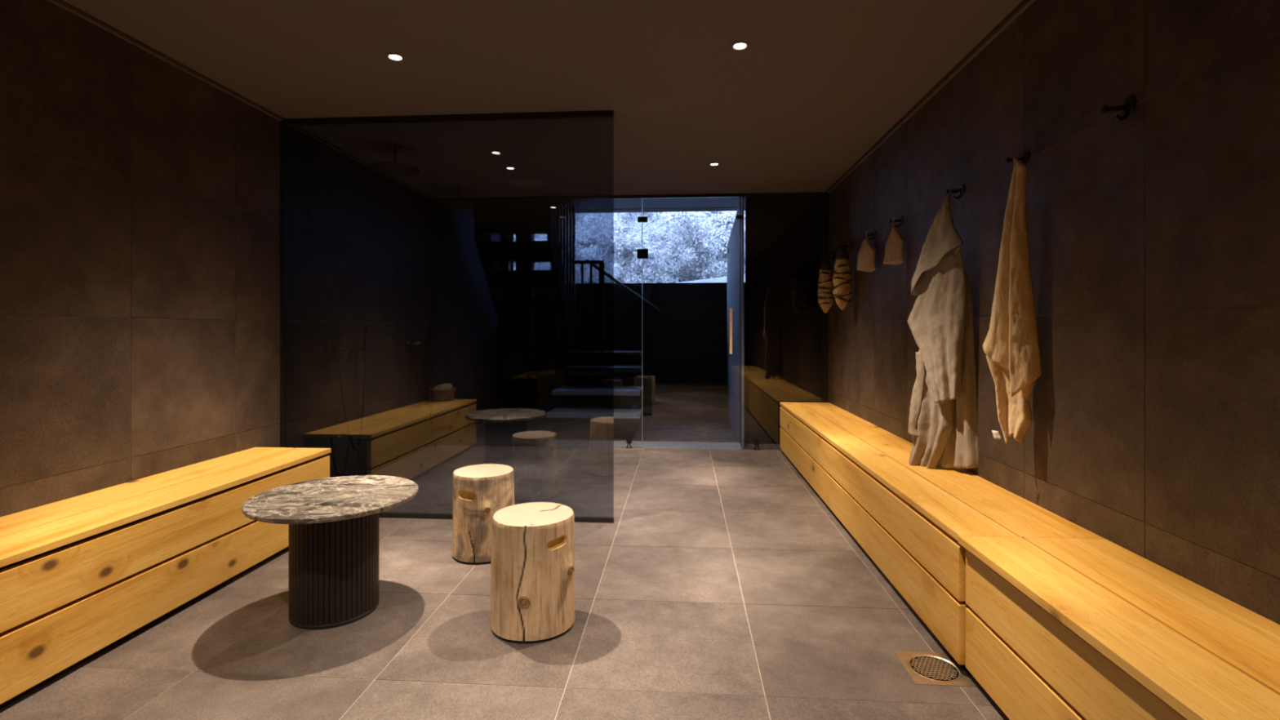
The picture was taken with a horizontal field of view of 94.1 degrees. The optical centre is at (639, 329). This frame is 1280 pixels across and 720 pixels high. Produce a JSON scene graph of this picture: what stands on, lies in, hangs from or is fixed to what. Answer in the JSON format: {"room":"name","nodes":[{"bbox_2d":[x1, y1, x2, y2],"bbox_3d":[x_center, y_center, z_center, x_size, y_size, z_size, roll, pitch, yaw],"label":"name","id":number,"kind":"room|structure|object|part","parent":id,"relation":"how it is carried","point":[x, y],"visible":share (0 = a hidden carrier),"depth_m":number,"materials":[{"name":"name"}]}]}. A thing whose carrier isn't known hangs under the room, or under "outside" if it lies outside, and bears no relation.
{"room":"changing room","nodes":[
{"label":"changing room","id":0,"kind":"room"},
{"bbox_2d":[0,0,500,516],"bbox_3d":[-2.232,-0.183,2.866,0.150,2.740,9.800,0,0,4],"label":"wall","id":1,"kind":"structure","parent":0,"point":[140,197],"depth_m":2.85,"materials":[{"name":"tile"}]},
{"bbox_2d":[48,0,432,199],"bbox_3d":[-2.225,-1.234,1.792,0.016,0.015,7.660,0,0,4],"label":"trim","id":2,"kind":"structure","parent":1,"relation":"attached to","point":[59,2],"depth_m":2.87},
{"bbox_2d":[324,342,345,360],"bbox_3d":[-2.038,0.143,3.989,0.078,0.127,0.112,0,0,4],"label":"shower mixer","id":3,"kind":"object","parent":1,"relation":"attached to","point":[331,349],"visible":1,"depth_m":3.96,"materials":[{"name":"black metal"}]},
{"bbox_2d":[329,356,337,360],"bbox_3d":[-2.047,0.195,3.985,0.040,0.025,0.030,0,0,4],"label":"outlet","id":4,"kind":"object","parent":3,"relation":"attached to","point":[331,358],"depth_m":3.97,"materials":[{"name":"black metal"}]},
{"bbox_3d":[-2.028,0.132,3.984,0.042,0.052,0.052,0,0,4],"label":"handle","id":5,"kind":"part","parent":3,"relation":"part of","materials":[{"name":"black metal"}]},
{"bbox_2d":[337,326,367,450],"bbox_3d":[-2.016,0.408,4.158,0.097,0.863,0.363,0,0,4],"label":"shower","id":6,"kind":"object","parent":1,"relation":"attached to","point":[363,348],"visible":1,"depth_m":4.23,"materials":[{"name":"black metal"}]},
{"bbox_3d":[-1.993,0.107,4.322,0.032,0.261,0.026,0,0,4],"label":"handle","id":7,"kind":"part","parent":6,"relation":"part of","materials":[{"name":"black metal"}]},
{"bbox_2d":[404,339,419,354],"bbox_3d":[-1.957,0.143,5.126,0.078,0.127,0.112,0,0,4],"label":"shower mixer","id":8,"kind":"object","parent":1,"relation":"attached to","point":[410,344],"visible":1,"depth_m":5.10,"materials":[{"name":"black metal"}]},
{"bbox_3d":[-1.948,0.132,5.121,0.042,0.052,0.052,0,0,4],"label":"handle","id":9,"kind":"part","parent":8,"relation":"part of","materials":[{"name":"black metal"}]},
{"bbox_2d":[413,327,432,424],"bbox_3d":[-1.935,0.408,5.295,0.097,0.863,0.363,0,0,4],"label":"shower","id":10,"kind":"object","parent":1,"relation":"attached to","point":[429,344],"visible":1,"depth_m":5.37,"materials":[{"name":"black metal"}]},
{"bbox_3d":[-1.912,0.107,5.460,0.032,0.261,0.026,0,0,4],"label":"handle","id":11,"kind":"part","parent":10,"relation":"part of","materials":[{"name":"black metal"}]},
{"bbox_2d":[431,201,434,445],"bbox_3d":[-1.955,-0.061,5.619,0.012,2.297,0.032,0,0,4],"label":"trim","id":12,"kind":"structure","parent":1,"relation":"attached to","point":[432,202],"depth_m":5.61,"materials":[{"name":"black metal"}]},
{"bbox_2d":[0,413,1008,719],"bbox_3d":[-0.330,1.147,2.730,3.865,0.120,10.000,0,0,4],"label":"floor","id":13,"kind":"structure","parent":0,"point":[722,584],"depth_m":2.21,"materials":[{"name":"tile"}]},
{"bbox_2d":[0,447,330,707],"bbox_3d":[-1.975,0.867,2.334,0.436,0.440,1.894,0,0,4],"label":"storage bench","id":14,"kind":"object","parent":13,"relation":"on","point":[80,575],"visible":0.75,"depth_m":2.11,"materials":[{"name":"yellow wood"}]},
{"bbox_3d":[-1.776,0.965,2.319,0.028,0.188,1.885,0,0,4],"label":"drawer","id":15,"kind":"part","parent":14,"relation":"part of","materials":[{"name":"brown wood"}]},
{"bbox_3d":[-1.776,0.772,2.319,0.028,0.171,1.885,0,0,4],"label":"drawer","id":16,"kind":"part","parent":14,"relation":"part of","materials":[{"name":"brown wood"}]},
{"bbox_2d":[241,475,418,630],"bbox_3d":[-1.184,0.862,2.315,0.606,0.450,0.606,0,0,4],"label":"round table","id":17,"kind":"object","parent":13,"relation":"on","point":[333,522],"visible":1,"depth_m":2.19,"materials":[{"name":"grey stone"}]},
{"bbox_2d":[280,110,613,523],"bbox_3d":[-1.129,-0.075,3.439,1.967,2.324,0.028,0,0,4],"label":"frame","id":18,"kind":"object","parent":13,"relation":"on","point":[602,113],"visible":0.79,"depth_m":3.47,"materials":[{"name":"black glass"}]},
{"bbox_2d":[452,463,514,564],"bbox_3d":[-0.761,0.885,2.906,0.300,0.404,0.300,0,0,4],"label":"stool","id":19,"kind":"object","parent":13,"relation":"on","point":[479,491],"visible":0.82,"depth_m":2.77,"materials":[{"name":"brown wood"}]},
{"bbox_2d":[474,200,569,422],"bbox_3d":[-1.262,-0.223,6.576,0.780,2.620,1.060,0,0,4],"label":"staircase","id":20,"kind":"structure","parent":13,"relation":"on","point":[491,217],"depth_m":6.34,"materials":[{"name":"black metal"}]},
{"bbox_2d":[490,502,574,643],"bbox_3d":[-0.393,0.884,2.207,0.318,0.407,0.322,0,0,4],"label":"stool","id":21,"kind":"object","parent":13,"relation":"on","point":[532,566],"visible":1,"depth_m":2.09,"materials":[{"name":"brown wood"}]},
{"bbox_2d":[550,204,575,410],"bbox_3d":[-0.957,-0.233,7.386,0.299,2.639,0.060,0,0,4],"label":"screen","id":22,"kind":"object","parent":13,"relation":"on","point":[565,214],"visible":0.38,"depth_m":7.37,"materials":[{"name":"paint"}]},
{"bbox_2d":[546,351,643,438],"bbox_3d":[-0.404,0.671,6.570,0.921,0.831,1.550,0,0,4],"label":"flight","id":23,"kind":"object","parent":13,"relation":"on","point":[599,401],"visible":0.98,"depth_m":6.42,"materials":[{"name":"paint"}]},
{"bbox_2d":[573,260,604,351],"bbox_3d":[-0.596,-0.277,6.960,0.363,1.068,0.060,0,0,4],"label":"stair railing","id":24,"kind":"object","parent":23,"relation":"on","point":[602,265],"visible":0.91,"depth_m":6.94,"materials":[{"name":"black metal"}]},
{"bbox_3d":[-0.598,-0.792,6.960,0.360,0.038,0.050,0,0,4],"label":"rail","id":25,"kind":"part","parent":24,"relation":"part of","materials":[{"name":"black metal"}]},
{"bbox_3d":[-0.446,-0.258,6.949,0.061,1.030,0.060,0,0,4],"label":"newel post","id":26,"kind":"part","parent":24,"relation":"part of","materials":[{"name":"black metal"}]},
{"bbox_2d":[626,435,631,448],"bbox_3d":[-0.100,1.028,5.472,0.051,0.113,0.018,0,0,4],"label":"clamp","id":27,"kind":"object","parent":13,"relation":"on","point":[628,438],"visible":1,"depth_m":5.47,"materials":[{"name":"black metal"}]},
{"bbox_3d":[-0.100,1.007,5.475,0.048,0.070,0.012,0,0,4],"label":"plate","id":28,"kind":"part","parent":27,"relation":"part of","materials":[{"name":"black metal"}]},
{"bbox_2d":[542,440,742,448],"bbox_3d":[0.021,1.089,5.643,1.840,0.016,0.300,0,0,4],"label":"trim","id":29,"kind":"structure","parent":13,"relation":"on","point":[571,443],"depth_m":5.63,"materials":[{"name":"grey metal"}]},
{"bbox_2d":[636,199,742,446],"bbox_3d":[0.453,-0.067,5.426,0.964,2.279,0.056,0,0,4],"label":"door","id":30,"kind":"structure","parent":13,"relation":"on","point":[642,253],"depth_m":5.46,"materials":[{"name":"clear"}]},
{"bbox_3d":[0.821,0.009,5.382,0.022,0.415,0.022,0,0,4],"label":"handle","id":31,"kind":"part","parent":30,"relation":"part of","materials":[{"name":"gold metal"}]},
{"bbox_2d":[727,197,743,448],"bbox_3d":[1.008,-0.113,6.405,0.026,2.400,1.880,0,0,4],"label":"door","id":32,"kind":"structure","parent":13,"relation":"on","point":[733,245],"depth_m":6.12,"materials":[{"name":"clear glass"}]},
{"bbox_2d":[739,196,741,443],"bbox_3d":[1.299,-0.066,5.387,0.786,2.293,0.012,0,0,4],"label":"glazing","id":33,"kind":"object","parent":13,"relation":"on","point":[740,197],"visible":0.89,"depth_m":5.41,"materials":[{"name":"clear glass"}]},
{"bbox_2d":[754,437,759,449],"bbox_3d":[1.057,1.028,5.390,0.051,0.113,0.018,0,0,4],"label":"clamp","id":34,"kind":"object","parent":13,"relation":"on","point":[756,439],"visible":1,"depth_m":5.39,"materials":[{"name":"black metal"}]},
{"bbox_3d":[1.057,1.007,5.393,0.048,0.070,0.012,0,0,4],"label":"plate","id":35,"kind":"part","parent":34,"relation":"part of","materials":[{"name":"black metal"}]},
{"bbox_2d":[779,402,894,500],"bbox_3d":[1.414,0.867,4.506,0.437,0.440,1.659,0,0,4],"label":"storage bench","id":36,"kind":"object","parent":13,"relation":"on","point":[804,425],"visible":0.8,"depth_m":4.32,"materials":[{"name":"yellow wood"}]},
{"bbox_3d":[1.210,0.965,4.521,0.028,0.188,1.650,0,0,4],"label":"drawer","id":37,"kind":"part","parent":36,"relation":"part of","materials":[{"name":"brown wood"}]},
{"bbox_3d":[1.210,0.772,4.521,0.028,0.171,1.650,0,0,4],"label":"drawer","id":38,"kind":"part","parent":36,"relation":"part of","materials":[{"name":"brown wood"}]},
{"bbox_2d":[893,650,978,686],"bbox_3d":[0.945,1.086,1.916,0.188,0.003,0.188,0,0,4],"label":"floor drain","id":39,"kind":"object","parent":13,"relation":"on","point":[940,668],"visible":1,"depth_m":1.91,"materials":[{"name":"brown metal"}]},
{"bbox_2d":[823,434,1104,666],"bbox_3d":[1.290,0.867,2.770,0.437,0.440,1.819,0,0,4],"label":"storage bench","id":40,"kind":"object","parent":13,"relation":"on","point":[909,520],"visible":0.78,"depth_m":2.31,"materials":[{"name":"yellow wood"}]},
{"bbox_3d":[1.086,0.772,2.785,0.028,0.171,1.810,0,0,4],"label":"drawer","id":41,"kind":"part","parent":40,"relation":"part of","materials":[{"name":"brown wood"}]},
{"bbox_3d":[1.086,0.965,2.785,0.028,0.188,1.810,0,0,4],"label":"drawer","id":42,"kind":"part","parent":40,"relation":"part of","materials":[{"name":"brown wood"}]},
{"bbox_2d":[907,187,978,469],"bbox_3d":[1.379,-0.003,2.756,0.187,1.325,0.311,0,0,-21],"label":"robe","id":43,"kind":"object","parent":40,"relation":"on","point":[943,418],"visible":1,"depth_m":2.69,"materials":[{"name":"beige fabric"}]},
{"bbox_3d":[1.351,0.362,2.794,0.049,0.595,0.217,0,0,-34],"label":"panel","id":44,"kind":"part","parent":43,"relation":"part of","materials":[{"name":"grey fabric"}]},
{"bbox_2d":[911,200,963,295],"bbox_3d":[1.348,-0.370,2.719,0.154,0.412,0.224,0,0,4],"label":"hood","id":45,"kind":"object","parent":43,"relation":"attached to","point":[942,276],"depth_m":2.68,"materials":[{"name":"grey fabric"}]},
{"bbox_3d":[1.443,0.187,2.710,0.050,0.909,0.197,0,0,-38],"label":"panel","id":46,"kind":"part","parent":43,"relation":"part of","materials":[{"name":"grey fabric"}]},
{"bbox_2d":[958,535,1279,719],"bbox_3d":[1.157,0.867,0.943,0.443,0.440,1.844,0,0,4],"label":"storage bench","id":47,"kind":"object","parent":13,"relation":"on","point":[1057,628],"visible":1,"depth_m":1.38,"materials":[{"name":"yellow wood"}]},
{"bbox_3d":[0.970,0.965,0.956,0.028,0.188,1.835,0,0,4],"label":"drawer","id":48,"kind":"part","parent":47,"relation":"part of","materials":[{"name":"brown wood"}]},
{"bbox_3d":[0.970,0.772,0.956,0.028,0.171,1.835,0,0,4],"label":"drawer","id":49,"kind":"part","parent":47,"relation":"part of","materials":[{"name":"brown wood"}]},
{"bbox_2d":[515,234,534,417],"bbox_3d":[-1.435,-0.233,7.446,0.200,2.640,0.150,0,0,4],"label":"wall pier","id":50,"kind":"object","parent":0,"point":[525,321],"visible":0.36,"depth_m":7.37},
{"bbox_2d":[62,0,1022,209],"bbox_3d":[-0.323,-1.446,2.830,3.965,0.415,10.000,0,0,4],"label":"ceiling","id":51,"kind":"structure","parent":0,"point":[818,83],"depth_m":2.92,"materials":[{"name":"paint"}]},
{"bbox_2d":[369,144,420,176],"bbox_3d":[-1.649,-1.155,4.017,0.314,0.165,0.314,0,0,4],"label":"shower","id":52,"kind":"object","parent":51,"relation":"attached to","point":[394,168],"visible":1,"depth_m":4.00,"materials":[{"name":"black metal"}]},
{"bbox_2d":[384,52,406,62],"bbox_3d":[-1.109,-1.236,2.701,0.092,0.005,0.092,0,0,4],"label":"recessed light","id":53,"kind":"object","parent":51,"relation":"in","point":[393,56],"visible":1,"depth_m":2.70,"materials":[{"name":"paint"}]},
{"bbox_2d":[439,185,477,208],"bbox_3d":[-1.568,-1.155,5.154,0.314,0.165,0.314,0,0,4],"label":"shower","id":54,"kind":"object","parent":51,"relation":"attached to","point":[457,204],"visible":1,"depth_m":5.13,"materials":[{"name":"black metal"}]},
{"bbox_2d":[504,166,516,169],"bbox_3d":[-0.990,-1.236,4.555,0.092,0.005,0.092,0,0,4],"label":"recessed light","id":55,"kind":"object","parent":51,"relation":"in","point":[505,167],"visible":1,"depth_m":4.55,"materials":[{"name":"paint"}]},
{"bbox_2d":[508,177,544,186],"bbox_3d":[-0.953,-1.234,5.000,0.294,0.008,0.294,0,0,4],"label":"ceiling speaker","id":56,"kind":"object","parent":51,"relation":"attached to","point":[521,182],"visible":1,"depth_m":4.98},
{"bbox_2d":[708,162,720,166],"bbox_3d":[0.555,-1.236,4.446,0.092,0.005,0.092,0,0,4],"label":"recessed light","id":57,"kind":"object","parent":51,"relation":"in","point":[713,164],"visible":1,"depth_m":4.44,"materials":[{"name":"paint"}]},
{"bbox_2d":[728,40,751,51],"bbox_3d":[0.435,-1.236,2.595,0.092,0.005,0.092,0,0,4],"label":"recessed light","id":58,"kind":"object","parent":51,"relation":"in","point":[738,46],"visible":1,"depth_m":2.59,"materials":[{"name":"paint"}]},
{"bbox_2d":[500,207,745,416],"bbox_3d":[0.025,-0.183,7.718,3.965,2.740,0.200,0,0,4],"label":"wall","id":59,"kind":"structure","parent":0,"point":[685,344],"depth_m":7.61,"materials":[{"name":"black paint"}]},
{"bbox_2d":[511,208,745,313],"bbox_3d":[-0.005,-0.876,7.604,3.410,1.337,0.310,0,0,4],"label":"window","id":60,"kind":"structure","parent":59,"relation":"in","point":[512,235],"depth_m":7.60,"materials":[{"name":"paint"}]},
{"bbox_3d":[-0.210,-0.554,7.549,0.954,0.692,0.170,0,0,4],"label":"wall handrail","id":61,"kind":"part","parent":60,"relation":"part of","materials":[{"name":"black metal"}]},
{"bbox_3d":[-0.002,-0.580,7.659,3.410,0.024,0.120,0,0,4],"label":"sill","id":62,"kind":"part","parent":60,"relation":"part of","materials":[{"name":"paint"}]},
{"bbox_2d":[674,274,745,283],"bbox_3d":[0.859,-0.576,8.195,2.050,0.526,0.830,0,0,4],"label":"trim","id":63,"kind":"structure","parent":59,"relation":"attached to","point":[723,279],"depth_m":8.37,"materials":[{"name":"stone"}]},
{"bbox_2d":[745,195,821,444],"bbox_3d":[1.631,-0.183,6.581,1.100,2.740,1.840,0,0,4],"label":"wall","id":64,"kind":"structure","parent":0,"point":[783,234],"depth_m":5.68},
{"bbox_2d":[817,254,834,313],"bbox_3d":[1.579,-0.395,5.028,0.171,0.513,0.129,0,0,-25],"label":"bundle","id":65,"kind":"object","parent":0,"point":[825,297],"visible":0.96,"depth_m":4.99,"materials":[{"name":"plant"}]},
{"bbox_2d":[821,0,1279,624],"bbox_3d":[1.511,-0.175,1.727,0.150,2.725,8.060,0,0,4],"label":"wall","id":66,"kind":"structure","parent":0,"point":[1153,234],"depth_m":1.78,"materials":[{"name":"tile"}]},
{"bbox_2d":[431,191,828,202],"bbox_3d":[-0.133,-1.224,5.489,3.665,0.028,0.036,0,0,4],"label":"trim","id":67,"kind":"structure","parent":66,"relation":"attached to","point":[806,193],"depth_m":5.46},
{"bbox_2d":[842,241,853,250],"bbox_3d":[1.602,-0.647,4.598,0.078,0.071,0.049,0,0,4],"label":"wall hook","id":68,"kind":"object","parent":66,"relation":"attached to","point":[851,244],"visible":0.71,"depth_m":4.59,"materials":[{"name":"black metal"}]},
{"bbox_2d":[831,244,853,310],"bbox_3d":[1.540,-0.400,4.509,0.172,0.504,0.132,0,0,-24],"label":"bundle","id":69,"kind":"object","parent":68,"relation":"hanging from","point":[842,279],"visible":1,"depth_m":4.46,"materials":[{"name":"plant"}]},
{"bbox_2d":[857,230,875,271],"bbox_3d":[1.538,-0.536,4.057,0.058,0.284,0.151,0,0,-24],"label":"hat","id":70,"kind":"object","parent":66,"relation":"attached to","point":[866,255],"visible":1,"depth_m":4.03,"materials":[{"name":"fabric"}]},
{"bbox_2d":[862,230,875,239],"bbox_3d":[1.565,-0.647,4.065,0.078,0.071,0.049,0,0,4],"label":"wall hook","id":71,"kind":"object","parent":66,"relation":"attached to","point":[873,233],"visible":1,"depth_m":4.06,"materials":[{"name":"black metal"}]},
{"bbox_2d":[883,217,905,265],"bbox_3d":[1.509,-0.529,3.541,0.059,0.284,0.145,0,0,-23],"label":"hat","id":72,"kind":"object","parent":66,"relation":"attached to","point":[895,243],"visible":1,"depth_m":3.52,"materials":[{"name":"fabric"}]},
{"bbox_2d":[888,215,903,227],"bbox_3d":[1.529,-0.647,3.562,0.078,0.071,0.049,0,0,4],"label":"wall hook","id":73,"kind":"object","parent":66,"relation":"attached to","point":[900,220],"visible":1,"depth_m":3.56,"materials":[{"name":"black metal"}]},
{"bbox_2d":[826,0,1035,193],"bbox_3d":[1.414,-1.234,1.534,0.016,0.015,7.660,0,0,4],"label":"trim","id":74,"kind":"structure","parent":66,"relation":"attached to","point":[1028,2],"depth_m":2.90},
{"bbox_2d":[945,183,965,199],"bbox_3d":[1.474,-0.647,2.792,0.078,0.071,0.049,0,0,4],"label":"wall hook","id":75,"kind":"object","parent":66,"relation":"attached to","point":[961,190],"visible":0.98,"depth_m":2.79,"materials":[{"name":"black metal"}]},
{"bbox_2d":[1004,151,1030,164],"bbox_3d":[1.437,-0.647,2.276,0.078,0.071,0.049,0,0,4],"label":"wall hook","id":76,"kind":"object","parent":66,"relation":"attached to","point":[1025,157],"visible":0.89,"depth_m":2.27,"materials":[{"name":"black metal"}]},
{"bbox_3d":[1.403,-0.649,2.278,0.009,0.023,0.024,0,0,4],"label":"knob","id":77,"kind":"part","parent":76,"relation":"part of","materials":[{"name":"black metal"}]},
{"bbox_2d":[982,157,1041,444],"bbox_3d":[1.372,-0.115,2.209,0.144,1.087,0.149,0,0,4],"label":"towel","id":78,"kind":"object","parent":76,"relation":"hanging from","point":[1011,345],"visible":1,"depth_m":2.17,"materials":[{"name":"beige fabric"}]},
{"bbox_2d":[1100,96,1136,121],"bbox_3d":[1.400,-0.647,1.750,0.078,0.071,0.049,0,0,4],"label":"wall hook","id":79,"kind":"object","parent":66,"relation":"attached to","point":[1129,104],"visible":1,"depth_m":1.74,"materials":[{"name":"black metal"}]},
{"bbox_3d":[1.365,-0.649,1.752,0.009,0.023,0.024,0,0,4],"label":"knob","id":80,"kind":"part","parent":79,"relation":"part of","materials":[{"name":"black metal"}]},
{"label":"outside","id":81,"kind":"structure","parent":0,"visible":0},
{"bbox_2d":[577,212,745,280],"bbox_3d":[1.160,-4.184,16.309,18.000,7.458,17.000,0,0,4],"label":"snow bank","id":82,"kind":"object","parent":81,"point":[640,223],"visible":0.02,"depth_m":13.87,"materials":[{"name":"white snow"}]},
{"bbox_2d":[514,234,588,270],"bbox_3d":[-1.801,-1.175,9.284,1.751,2.100,1.568,0,0,-43],"label":"bush","id":83,"kind":"object","parent":82,"relation":"on","point":[537,237],"visible":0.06,"depth_m":9.16,"materials":[{"name":"white plant"}]},
{"bbox_2d":[536,214,636,283],"bbox_3d":[-1.736,-1.920,10.508,4.034,3.277,2.964,0,0,-2],"label":"frosted tree","id":84,"kind":"object","parent":82,"relation":"on","point":[622,215],"visible":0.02,"depth_m":10.31,"materials":[{"name":"white plant"}]},
{"bbox_2d":[515,212,666,266],"bbox_3d":[-1.355,-2.895,11.397,5.350,4.600,3.647,0,0,-30],"label":"frosted tree","id":85,"kind":"object","parent":82,"relation":"on","point":[628,212],"visible":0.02,"depth_m":11.80,"materials":[{"name":"white plant"}]},
{"bbox_2d":[575,218,629,283],"bbox_3d":[-0.767,-0.971,9.389,1.382,1.654,1.344,0,0,37],"label":"bush","id":86,"kind":"object","parent":82,"relation":"on","point":[594,253],"visible":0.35,"depth_m":9.09,"materials":[{"name":"plant"}]},
{"bbox_2d":[575,212,663,281],"bbox_3d":[-0.846,-1.543,10.203,2.901,2.548,2.283,0,0,42],"label":"bush","id":87,"kind":"object","parent":82,"relation":"on","point":[624,228],"visible":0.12,"depth_m":10.14,"materials":[{"name":"white plant"}]},
{"bbox_2d":[575,213,671,283],"bbox_3d":[-0.505,-1.044,9.588,2.187,1.912,1.752,0,0,-19],"label":"bush","id":88,"kind":"object","parent":82,"relation":"on","point":[593,224],"visible":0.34,"depth_m":9.13,"materials":[{"name":"white plant"}]},
{"bbox_2d":[613,212,672,260],"bbox_3d":[1.417,-3.048,11.870,4.272,4.914,4.722,0,0,-38],"label":"frosted tree","id":89,"kind":"object","parent":82,"relation":"on","point":[644,213],"visible":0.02,"depth_m":11.49,"materials":[{"name":"white plant"}]},
{"bbox_2d":[608,226,681,283],"bbox_3d":[0.179,-0.881,9.337,1.711,1.436,1.262,0,0,38],"label":"bush","id":90,"kind":"object","parent":82,"relation":"on","point":[634,276],"visible":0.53,"depth_m":9.09,"materials":[{"name":"plant"}]},
{"bbox_2d":[600,210,745,265],"bbox_3d":[1.345,-2.118,10.780,3.801,3.585,3.751,0,0,41],"label":"frosted tree","id":91,"kind":"object","parent":82,"relation":"on","point":[730,221],"visible":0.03,"depth_m":9.19,"materials":[{"name":"white plant"}]},
{"bbox_2d":[653,212,719,281],"bbox_3d":[0.808,-1.549,11.125,1.802,2.239,1.802,0,0,34],"label":"bush","id":92,"kind":"object","parent":82,"relation":"on","point":[666,212],"visible":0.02,"depth_m":11.34,"materials":[{"name":"white plant"}]},
{"bbox_2d":[643,211,733,282],"bbox_3d":[0.750,-1.127,9.238,1.515,1.840,2.188,0,0,44],"label":"tree","id":93,"kind":"object","parent":82,"relation":"on","point":[689,222],"visible":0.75,"depth_m":8.89,"materials":[{"name":"white plant"}]},
{"bbox_2d":[631,210,745,255],"bbox_3d":[2.092,-2.820,12.343,3.364,3.440,5.328,0,0,41],"label":"frosted tree","id":94,"kind":"object","parent":82,"relation":"on","point":[744,211],"visible":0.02,"depth_m":11.09,"materials":[{"name":"white plant"}]},
{"bbox_2d":[644,211,745,280],"bbox_3d":[0.862,-1.588,10.194,2.225,2.633,1.910,0,0,-44],"label":"bush","id":95,"kind":"object","parent":82,"relation":"on","point":[664,236],"visible":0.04,"depth_m":10.13,"materials":[{"name":"white plant"}]},
{"bbox_2d":[688,210,745,279],"bbox_3d":[1.453,-1.165,9.252,1.397,1.892,1.523,0,0,-9],"label":"bush","id":96,"kind":"object","parent":82,"relation":"on","point":[725,256],"visible":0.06,"depth_m":9.30,"materials":[{"name":"white plant"}]}
]}

